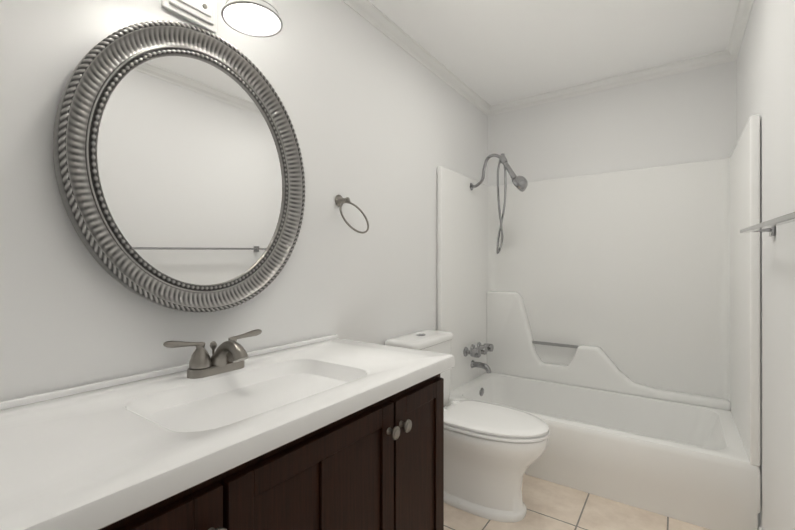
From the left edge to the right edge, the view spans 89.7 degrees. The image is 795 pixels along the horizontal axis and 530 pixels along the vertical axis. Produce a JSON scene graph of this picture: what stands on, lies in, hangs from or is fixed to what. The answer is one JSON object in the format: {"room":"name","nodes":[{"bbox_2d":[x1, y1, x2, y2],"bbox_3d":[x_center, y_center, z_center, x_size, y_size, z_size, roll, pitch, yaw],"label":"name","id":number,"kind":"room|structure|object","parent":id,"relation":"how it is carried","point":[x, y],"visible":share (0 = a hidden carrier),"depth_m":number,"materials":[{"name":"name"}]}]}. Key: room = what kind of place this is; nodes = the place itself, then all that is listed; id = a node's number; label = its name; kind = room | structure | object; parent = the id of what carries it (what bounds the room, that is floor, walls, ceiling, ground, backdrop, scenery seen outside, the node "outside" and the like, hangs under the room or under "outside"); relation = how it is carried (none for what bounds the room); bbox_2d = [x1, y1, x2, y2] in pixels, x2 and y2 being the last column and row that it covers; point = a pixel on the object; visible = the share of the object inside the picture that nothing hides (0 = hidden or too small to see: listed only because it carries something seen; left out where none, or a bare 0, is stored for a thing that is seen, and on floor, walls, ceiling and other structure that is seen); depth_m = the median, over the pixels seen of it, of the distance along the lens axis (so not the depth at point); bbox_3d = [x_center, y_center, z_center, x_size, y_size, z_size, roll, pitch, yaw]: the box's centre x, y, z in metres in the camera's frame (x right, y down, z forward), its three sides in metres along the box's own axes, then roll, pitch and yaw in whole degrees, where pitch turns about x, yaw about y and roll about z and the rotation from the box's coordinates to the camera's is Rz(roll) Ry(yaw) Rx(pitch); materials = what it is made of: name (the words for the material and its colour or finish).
{"room":"bathroom","nodes":[
{"label":"bathroom","id":0,"kind":"room"},
{"bbox_2d":[0,0,487,401],"bbox_3d":[-0.438,-0.050,1.657,0.100,2.440,4.150,0,0,35],"label":"wall","id":1,"kind":"structure","parent":0,"point":[384,126],"depth_m":1.58,"materials":[{"name":"white paint"}]},
{"bbox_2d":[53,20,304,312],"bbox_3d":[-0.604,-0.293,1.278,0.056,0.886,0.772,0,0,35],"label":"mirror","id":2,"kind":"object","parent":1,"relation":"attached to","point":[179,167],"visible":1,"depth_m":1.21,"materials":[{"name":"grey metal"}]},
{"bbox_2d":[161,0,282,36],"bbox_3d":[-0.554,-0.873,1.186,0.244,0.216,0.427,0,0,35],"label":"sconce","id":3,"kind":"object","parent":1,"relation":"attached to","point":[257,18],"visible":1,"depth_m":1.29,"materials":[{"name":"white glass"}]},
{"bbox_2d":[335,195,368,233],"bbox_3d":[-0.209,-0.228,1.773,0.138,0.182,0.169,0,0,35],"label":"towel ring","id":4,"kind":"object","parent":1,"relation":"attached to","point":[340,200],"visible":1,"depth_m":1.79,"materials":[{"name":"silver metal"}]},
{"bbox_2d":[341,0,492,115],"bbox_3d":[-0.378,-1.241,1.616,0.046,0.058,3.950,0,0,35],"label":"crown molding","id":5,"kind":"structure","parent":1,"relation":"attached to","point":[373,15],"depth_m":2.29,"materials":[{"name":"white paint"}]},
{"bbox_2d":[368,0,738,105],"bbox_3d":[0.238,-1.320,1.185,1.750,0.100,4.150,0,0,35],"label":"ceiling","id":6,"kind":"structure","parent":0,"point":[492,52],"depth_m":2.22,"materials":[{"name":"white paint"}]},
{"bbox_2d":[444,474,709,529],"bbox_3d":[0.238,1.220,1.183,1.750,0.100,4.150,0,0,35],"label":"floor","id":7,"kind":"structure","parent":0,"point":[551,505],"depth_m":1.86,"materials":[{"name":"tile"}]},
{"bbox_2d":[0,329,454,529],"bbox_3d":[-0.473,0.691,0.983,0.602,0.958,1.542,0,0,35],"label":"bathroom vanity","id":8,"kind":"object","parent":7,"relation":"on","point":[331,432],"visible":1,"depth_m":0.93,"materials":[{"name":"white stone"}]},
{"bbox_2d":[385,330,549,522],"bbox_3d":[0.362,0.775,2.018,0.777,0.792,0.450,0,0,35],"label":"toilet","id":9,"kind":"object","parent":7,"relation":"on","point":[492,452],"visible":0.83,"depth_m":1.87,"materials":[{"name":"white ceramic"}]},
{"bbox_2d":[437,115,760,529],"bbox_3d":[1.124,0.195,2.453,1.542,1.951,0.846,0,0,35],"label":"bathtub","id":10,"kind":"object","parent":7,"relation":"on","point":[605,327],"visible":0.94,"depth_m":2.56,"materials":[{"name":"white plastic"}]},
{"bbox_2d":[488,60,736,185],"bbox_3d":[1.397,-0.049,2.844,1.550,2.440,0.100,0,0,35],"label":"wall","id":11,"kind":"structure","parent":0,"point":[690,116],"depth_m":2.69,"materials":[{"name":"white paint"}]},
{"bbox_2d":[493,50,728,114],"bbox_3d":[1.360,-1.240,2.783,1.440,0.058,0.046,0,0,35],"label":"crown molding","id":12,"kind":"structure","parent":11,"relation":"attached to","point":[715,58],"depth_m":2.69,"materials":[{"name":"white paint"}]},
{"bbox_2d":[737,0,794,529],"bbox_3d":[0.914,-0.050,0.712,0.100,2.440,4.150,0,0,35],"label":"wall","id":13,"kind":"structure","parent":0,"point":[766,74],"depth_m":1.44,"materials":[{"name":"white paint"}]},
{"bbox_2d":[725,0,753,61],"bbox_3d":[0.855,-1.241,0.754,0.046,0.058,3.950,0,0,35],"label":"crown molding","id":14,"kind":"structure","parent":13,"relation":"attached to","point":[744,7],"depth_m":2.09,"materials":[{"name":"white paint"}]},
{"bbox_2d":[740,212,794,236],"bbox_3d":[1.058,-0.114,1.087,0.088,0.078,1.070,0,0,35],"label":"towel bar","id":15,"kind":"object","parent":13,"relation":"attached to","point":[768,226],"visible":1,"depth_m":1.11,"materials":[{"name":"silver metal"}]}
]}

